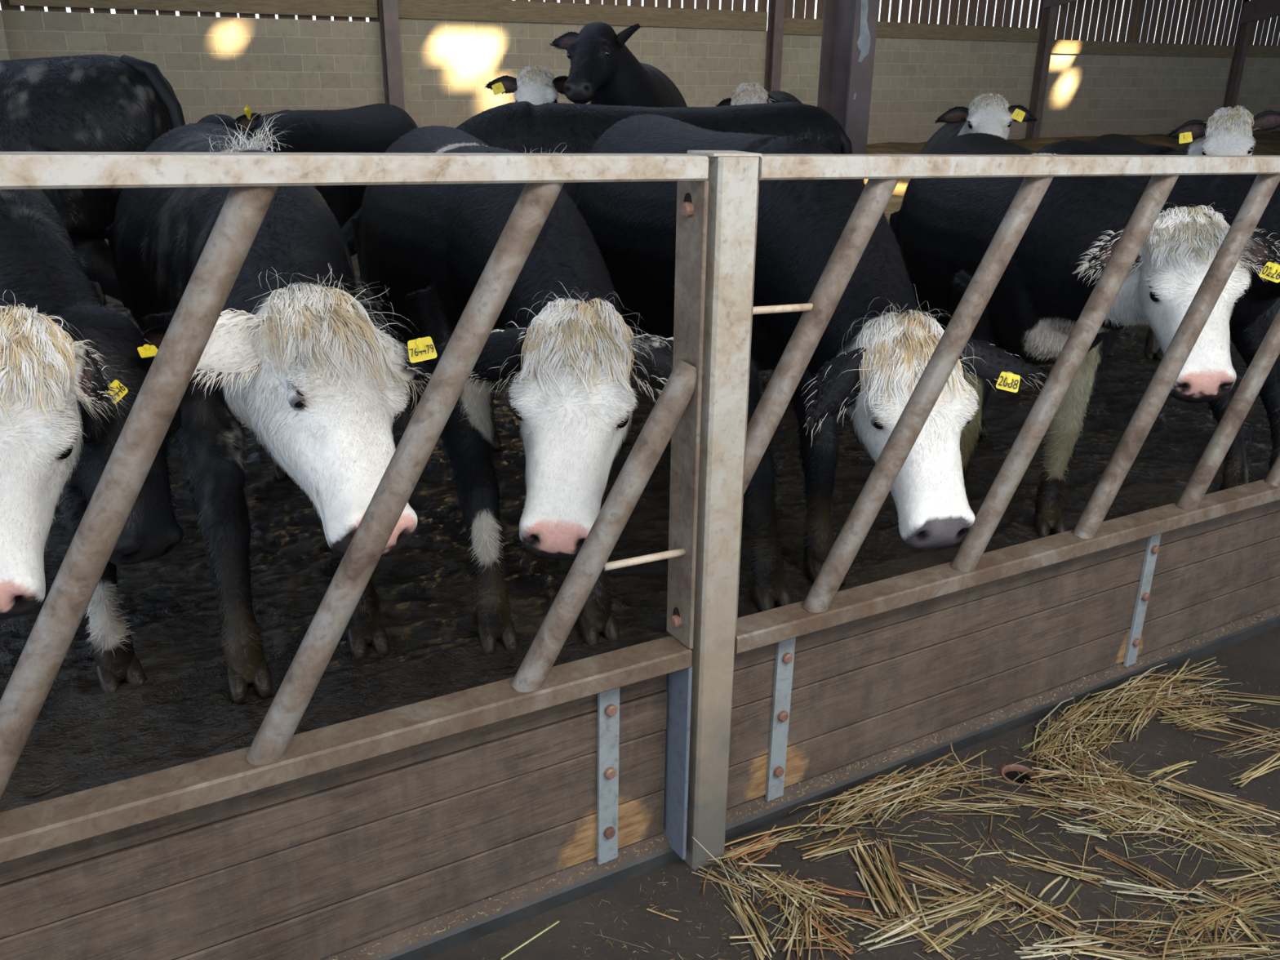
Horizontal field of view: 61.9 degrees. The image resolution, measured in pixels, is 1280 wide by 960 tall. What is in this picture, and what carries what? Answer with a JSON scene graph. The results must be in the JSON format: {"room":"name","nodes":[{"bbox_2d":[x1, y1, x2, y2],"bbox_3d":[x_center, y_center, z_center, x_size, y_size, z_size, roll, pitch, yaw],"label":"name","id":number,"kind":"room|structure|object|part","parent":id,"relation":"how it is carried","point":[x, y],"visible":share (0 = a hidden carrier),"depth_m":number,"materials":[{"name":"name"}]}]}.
{"room":"cattle barn","nodes":[
{"label":"cattle barn","id":0,"kind":"room"},
{"bbox_2d":[0,9,9,60],"bbox_3d":[-11.882,-5.096,10.477,9.672,5.800,0.220,-12,24,-29],"label":"wall","id":1,"kind":"structure","parent":0,"point":[4,55],"depth_m":12.97,"materials":[{"name":"concrete"}]},
{"bbox_2d":[0,271,1272,812],"bbox_3d":[-0.345,-0.536,5.345,10.000,0.550,6.200,-12,24,-29],"label":"floor","id":2,"kind":"structure","parent":0,"point":[82,737],"depth_m":3.33,"materials":[{"name":"brown soil"}]},
{"bbox_2d":[0,289,123,618],"bbox_3d":[-2.263,0.035,2.070,2.572,1.275,0.696,4,21,9],"label":"cow","id":3,"kind":"object","parent":2,"relation":"on","point":[43,375],"visible":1,"depth_m":1.83},
{"bbox_2d":[0,150,184,695],"bbox_3d":[-1.773,-0.335,3.082,2.363,1.296,0.773,20,28,40],"label":"cow","id":4,"kind":"object","parent":2,"relation":"on","point":[40,264],"visible":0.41,"depth_m":2.33},
{"bbox_2d":[0,53,185,302],"bbox_3d":[-3.237,-0.975,4.438,2.912,1.510,0.765,0,21,-3],"label":"cow","id":5,"kind":"object","parent":2,"relation":"on","point":[88,103],"visible":0.35,"depth_m":4.10},
{"bbox_2d":[104,111,436,704],"bbox_3d":[-1.067,-0.271,2.918,0.755,1.356,2.532,-7,23,-20],"label":"cow","id":6,"kind":"object","parent":2,"relation":"on","point":[291,355],"visible":0.84,"depth_m":2.20},
{"bbox_2d":[197,102,417,229],"bbox_3d":[-1.869,-1.522,6.032,0.593,1.167,2.111,7,22,17],"label":"cow","id":7,"kind":"object","parent":2,"relation":"on","point":[371,128],"visible":0.32,"depth_m":5.90},
{"bbox_2d":[349,124,673,654],"bbox_3d":[-0.388,-0.348,3.269,0.704,1.322,2.640,-7,22,-19],"label":"cow","id":8,"kind":"object","parent":2,"relation":"on","point":[561,332],"visible":0.82,"depth_m":2.59},
{"bbox_2d":[484,65,568,105],"bbox_3d":[-0.654,-1.953,6.937,0.586,1.383,2.162,-1,21,-4],"label":"cow","id":9,"kind":"object","parent":2,"relation":"on","point":[535,86],"visible":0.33,"depth_m":6.00},
{"bbox_2d":[340,100,852,401],"bbox_3d":[-0.210,-1.126,5.281,2.486,1.432,0.775,2,21,4],"label":"cow","id":10,"kind":"object","parent":2,"relation":"on","point":[514,126],"visible":0.16,"depth_m":4.89},
{"bbox_2d":[549,21,687,107],"bbox_3d":[-0.066,-1.947,6.771,0.796,1.703,2.626,2,21,2],"label":"cow","id":11,"kind":"object","parent":2,"relation":"on","point":[603,70],"visible":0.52,"depth_m":5.66},
{"bbox_2d":[715,81,801,106],"bbox_3d":[0.886,-1.964,7.330,0.736,1.452,2.202,4,21,8],"label":"cow","id":12,"kind":"object","parent":2,"relation":"on","point":[748,93],"visible":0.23,"depth_m":6.33},
{"bbox_2d":[573,113,1044,611],"bbox_3d":[0.393,-0.437,3.467,0.734,1.411,2.596,-7,22,-19],"label":"cow","id":13,"kind":"object","parent":2,"relation":"on","point":[876,346],"visible":0.69,"depth_m":2.84},
{"bbox_2d":[817,0,879,182],"bbox_3d":[1.115,-3.389,5.231,0.155,6.158,0.252,-12,24,-29],"label":"steel column","id":14,"kind":"structure","parent":2,"relation":"on","point":[849,30],"depth_m":5.67,"materials":[{"name":"grey metal"}]},
{"bbox_2d":[919,92,1037,154],"bbox_3d":[2.109,-1.764,7.049,0.713,1.522,2.289,6,22,14],"label":"cow","id":15,"kind":"object","parent":2,"relation":"on","point":[992,114],"visible":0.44,"depth_m":6.05},
{"bbox_2d":[888,132,1279,537],"bbox_3d":[1.420,-0.495,3.854,0.745,1.345,2.324,0,21,-2],"label":"cow","id":16,"kind":"object","parent":2,"relation":"on","point":[944,228],"visible":0.66,"depth_m":3.34},
{"bbox_2d":[996,138,1279,490],"bbox_3d":[2.317,-0.759,4.696,0.692,1.310,2.095,-5,22,-13],"label":"cow","id":17,"kind":"object","parent":2,"relation":"on","point":[1252,316],"visible":0.13,"depth_m":4.25},
{"bbox_2d":[1088,105,1279,359],"bbox_3d":[3.103,-1.482,6.460,0.737,1.522,2.360,3,21,5],"label":"cow","id":18,"kind":"object","parent":2,"relation":"on","point":[1228,131],"visible":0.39,"depth_m":5.62},
{"bbox_2d":[0,0,1279,45],"bbox_3d":[6.288,-9.817,20.653,32.960,2.871,0.010,-12,24,-29],"label":"wall","id":19,"kind":"structure","parent":0,"point":[1138,7],"depth_m":22.50,"materials":[{"name":"grey metal"}]},
{"bbox_2d":[8,0,377,17],"bbox_3d":[-5.724,-6.343,14.110,4.600,0.300,0.070,-12,24,-29],"label":"trim","id":20,"kind":"structure","parent":19,"relation":"attached to","point":[341,8],"depth_m":14.29,"materials":[{"name":"brown wood"}]},
{"bbox_2d":[0,9,1279,144],"bbox_3d":[6.153,-7.106,21.694,32.812,3.482,0.220,-12,24,-29],"label":"wall","id":21,"kind":"structure","parent":0,"point":[220,65],"depth_m":16.88,"materials":[{"name":"concrete"}]},
{"bbox_2d":[397,0,767,31],"bbox_3d":[-0.669,-7.398,16.982,6.698,0.300,0.070,-12,24,-29],"label":"trim","id":22,"kind":"structure","parent":21,"relation":"attached to","point":[502,11],"depth_m":16.77,"materials":[{"name":"brown wood"}]},
{"bbox_2d":[782,17,1039,42],"bbox_3d":[5.317,-8.579,20.410,6.780,0.270,0.070,-12,24,-29],"label":"trim","id":23,"kind":"structure","parent":21,"relation":"on","point":[797,26],"depth_m":20.58,"materials":[{"name":"brown wood"}]},
{"bbox_2d":[1051,39,1235,57],"bbox_3d":[11.301,-9.631,23.887,6.694,0.270,0.070,-12,24,-29],"label":"trim","id":24,"kind":"structure","parent":21,"relation":"on","point":[1059,46],"depth_m":23.75,"materials":[{"name":"brown wood"}]},
{"bbox_2d":[1245,44,1279,57],"bbox_3d":[17.270,-10.900,27.270,6.740,0.270,0.070,-12,24,-29],"label":"trim","id":25,"kind":"structure","parent":21,"relation":"attached to","point":[1253,51],"depth_m":26.05,"materials":[{"name":"brown wood"}]},
{"bbox_2d":[105,130,1279,310],"bbox_3d":[6.939,-3.984,14.094,45.000,1.302,14.850,-12,24,-29],"label":"bedding","id":26,"kind":"structure","parent":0,"point":[1266,143],"depth_m":21.60,"materials":[{"name":"plant"}]},
{"bbox_2d":[377,0,404,110],"bbox_3d":[-0.737,-5.501,10.662,0.220,5.319,11.190,-12,24,-29],"label":"steel column","id":27,"kind":"structure","parent":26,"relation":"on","point":[388,9],"depth_m":15.38,"materials":[{"name":"metal"}]},
{"bbox_2d":[764,0,785,92],"bbox_3d":[5.214,-6.638,14.085,0.200,5.528,11.190,-12,24,-29],"label":"steel column","id":28,"kind":"structure","parent":26,"relation":"on","point":[775,7],"depth_m":18.71,"materials":[{"name":"metal"}]},
{"bbox_2d":[1025,0,1075,138],"bbox_3d":[11.237,-7.886,17.510,0.200,5.618,11.190,-12,24,-29],"label":"steel column","id":29,"kind":"structure","parent":26,"relation":"on","point":[1046,27],"depth_m":22.23,"materials":[{"name":"metal"}]},
{"bbox_2d":[1222,0,1279,109],"bbox_3d":[17.185,-9.073,20.911,0.200,5.518,11.190,-12,24,-29],"label":"steel column","id":30,"kind":"structure","parent":26,"relation":"on","point":[1252,11],"depth_m":25.36,"materials":[{"name":"metal"}]},
{"bbox_2d":[423,626,1279,959],"bbox_3d":[4.056,2.174,-1.202,19.000,0.570,10.520,-12,24,-29],"label":"floor","id":31,"kind":"structure","parent":0,"point":[1255,660],"depth_m":2.17,"materials":[{"name":"concrete"}]},
{"bbox_2d":[500,920,559,959],"bbox_3d":[-0.199,0.838,1.946,0.004,0.007,0.136,20,29,41],"label":"stalk","id":32,"kind":"object","parent":31,"relation":"on","point":[557,922],"visible":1,"depth_m":1.94,"materials":[{"name":"beige plant"}]},
{"bbox_2d":[596,933,645,948],"bbox_3d":[-0.035,0.843,1.953,0.093,0.003,0.002,8,22,17],"label":"stalk","id":33,"kind":"object","parent":31,"relation":"on","point":[597,934],"visible":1,"depth_m":1.95,"materials":[{"name":"plant"}]},
{"bbox_2d":[646,908,678,920],"bbox_3d":[0.042,0.821,2.018,0.064,0.004,0.004,10,23,22],"label":"stalk","id":34,"kind":"object","parent":31,"relation":"on","point":[649,909],"visible":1,"depth_m":2.02,"materials":[{"name":"beige plant"}]},
{"bbox_2d":[692,836,723,867],"bbox_3d":[0.136,0.739,2.121,0.071,0.094,0.002,-7,22,-18],"label":"stalk","id":35,"kind":"object","parent":31,"relation":"on","point":[692,837],"visible":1,"depth_m":2.12,"materials":[{"name":"beige plant"}]},
{"bbox_2d":[684,150,761,869],"bbox_3d":[0.126,0.137,1.945,0.092,1.409,0.078,-12,24,-29],"label":"barrier post","id":36,"kind":"object","parent":31,"relation":"on","point":[733,175],"visible":0.85,"depth_m":1.86,"materials":[{"name":"metal"}]},
{"bbox_3d":[0.134,-0.518,1.693,0.092,0.008,0.074,-12,24,-29],"label":"cap plate","id":37,"kind":"part","parent":36,"relation":"part of","materials":[{"name":"grey metal"}]},
{"bbox_2d":[691,823,891,959],"bbox_3d":[0.261,0.803,2.053,0.368,0.038,0.358,-12,24,-29],"label":"heap","id":38,"kind":"object","parent":31,"relation":"on","point":[788,887],"visible":1,"depth_m":2.04,"materials":[{"name":"beige plant"}]},
{"bbox_2d":[319,603,1279,959],"bbox_3d":[0.927,0.604,2.702,9.000,0.396,0.080,-12,24,-29],"label":"curb","id":39,"kind":"structure","parent":31,"relation":"on","point":[520,907],"depth_m":2.29,"materials":[{"name":"grey concrete"}]},
{"bbox_2d":[0,151,708,959],"bbox_3d":[-0.976,0.296,1.304,2.494,1.412,0.100,-12,24,-29],"label":"barrier","id":40,"kind":"object","parent":39,"relation":"on","point":[317,844],"visible":1,"depth_m":1.66,"materials":[{"name":"brown wood"}]},
{"bbox_3d":[-0.980,0.501,1.363,2.472,0.112,0.068,-12,24,-29],"label":"rail","id":41,"kind":"part","parent":40,"relation":"part of","materials":[{"name":"brown wood"}]},
{"bbox_3d":[-0.968,-0.303,1.049,2.472,0.111,0.062,-12,24,-29],"label":"rail","id":42,"kind":"part","parent":40,"relation":"part of","materials":[{"name":"metal"}]},
{"bbox_3d":[0.009,0.138,1.860,0.163,0.022,0.014,-12,24,-29],"label":"rod","id":43,"kind":"part","parent":40,"relation":"part of","materials":[{"name":"beige metal"}]},
{"bbox_3d":[0.071,0.536,2.068,0.008,0.437,0.076,-12,24,-29],"label":"plate","id":44,"kind":"part","parent":40,"relation":"part of","materials":[{"name":"metal"}]},
{"bbox_3d":[0.078,-0.090,1.828,0.008,0.824,0.080,-12,24,-29],"label":"plate","id":45,"kind":"part","parent":40,"relation":"part of","materials":[{"name":"grey metal"}]},
{"bbox_2d":[726,153,1279,808],"bbox_3d":[1.655,-0.175,2.829,3.553,1.417,0.097,-12,24,-29],"label":"barrier","id":46,"kind":"object","parent":39,"relation":"on","point":[830,679],"visible":0.93,"depth_m":2.35,"materials":[{"name":"brown wood"}]},
{"bbox_3d":[0.167,-0.106,1.883,0.007,0.824,0.066,-12,24,-29],"label":"plate","id":47,"kind":"part","parent":46,"relation":"part of","materials":[{"name":"beige metal"}]},
{"bbox_3d":[0.240,-0.294,1.840,0.158,0.021,0.014,-12,24,-29],"label":"rod","id":48,"kind":"part","parent":46,"relation":"part of","materials":[{"name":"beige metal"}]},
{"bbox_3d":[1.672,0.038,2.905,3.526,0.144,0.068,-12,24,-29],"label":"rail","id":49,"kind":"part","parent":46,"relation":"part of","materials":[{"name":"metal"}]},
{"bbox_3d":[1.684,-0.766,2.591,3.526,0.142,0.062,-12,24,-29],"label":"rail","id":50,"kind":"part","parent":46,"relation":"part of","materials":[{"name":"beige metal"}]},
{"bbox_2d":[332,606,1279,959],"bbox_3d":[1.230,0.686,2.391,3.787,0.130,0.834,-12,24,-29],"label":"chaff","id":51,"kind":"object","parent":31,"relation":"on","point":[1279,606],"visible":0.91,"depth_m":2.16,"materials":[{"name":"plant"}]},
{"bbox_2d":[789,742,1020,925],"bbox_3d":[0.588,0.747,2.238,0.697,0.050,0.380,-12,24,-29],"label":"heap","id":52,"kind":"object","parent":31,"relation":"on","point":[893,783],"visible":0.99,"depth_m":2.30,"materials":[{"name":"beige plant"}]},
{"bbox_2d":[845,851,1147,959],"bbox_3d":[0.661,0.817,2.076,0.548,0.032,0.315,1,21,1],"label":"straw swath","id":53,"kind":"object","parent":31,"relation":"on","point":[1083,943],"visible":0.99,"depth_m":2.02,"materials":[{"name":"beige plant"}]},
{"bbox_2d":[1000,764,1038,786],"bbox_3d":[0.878,0.848,2.540,0.082,0.357,0.082,-12,24,-29],"label":"drain pipe","id":54,"kind":"object","parent":31,"relation":"in","point":[1010,773],"visible":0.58,"depth_m":2.51,"materials":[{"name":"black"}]},
{"bbox_2d":[850,781,1279,935],"bbox_3d":[0.911,0.767,2.242,0.928,0.039,0.474,-1,21,-4],"label":"straw","id":55,"kind":"object","parent":31,"relation":"on","point":[935,796],"visible":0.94,"depth_m":2.24,"materials":[{"name":"beige plant"}]},
{"bbox_2d":[968,711,1196,840],"bbox_3d":[1.050,0.685,2.444,0.412,0.054,0.504,18,27,37],"label":"heap","id":56,"kind":"object","parent":31,"relation":"on","point":[1116,784],"visible":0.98,"depth_m":2.41,"materials":[{"name":"beige plant"}]},
{"bbox_2d":[1021,657,1263,761],"bbox_3d":[1.294,0.592,2.729,0.861,0.057,0.244,-11,24,-28],"label":"heap","id":57,"kind":"object","parent":31,"relation":"on","point":[1157,691],"visible":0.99,"depth_m":2.75,"materials":[{"name":"yellow plant"}]},
{"bbox_2d":[1066,689,1279,893],"bbox_3d":[1.290,0.669,2.512,0.528,0.066,0.972,11,23,24],"label":"straw swath","id":58,"kind":"object","parent":31,"relation":"on","point":[1231,838],"visible":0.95,"depth_m":2.34,"materials":[{"name":"beige plant"}]},
{"bbox_2d":[1074,849,1279,959],"bbox_3d":[1.103,0.833,2.069,0.626,0.045,0.356,-12,24,-29],"label":"straw swath","id":59,"kind":"object","parent":31,"relation":"on","point":[1218,914],"visible":1,"depth_m":2.05,"materials":[{"name":"beige plant"}]}
]}

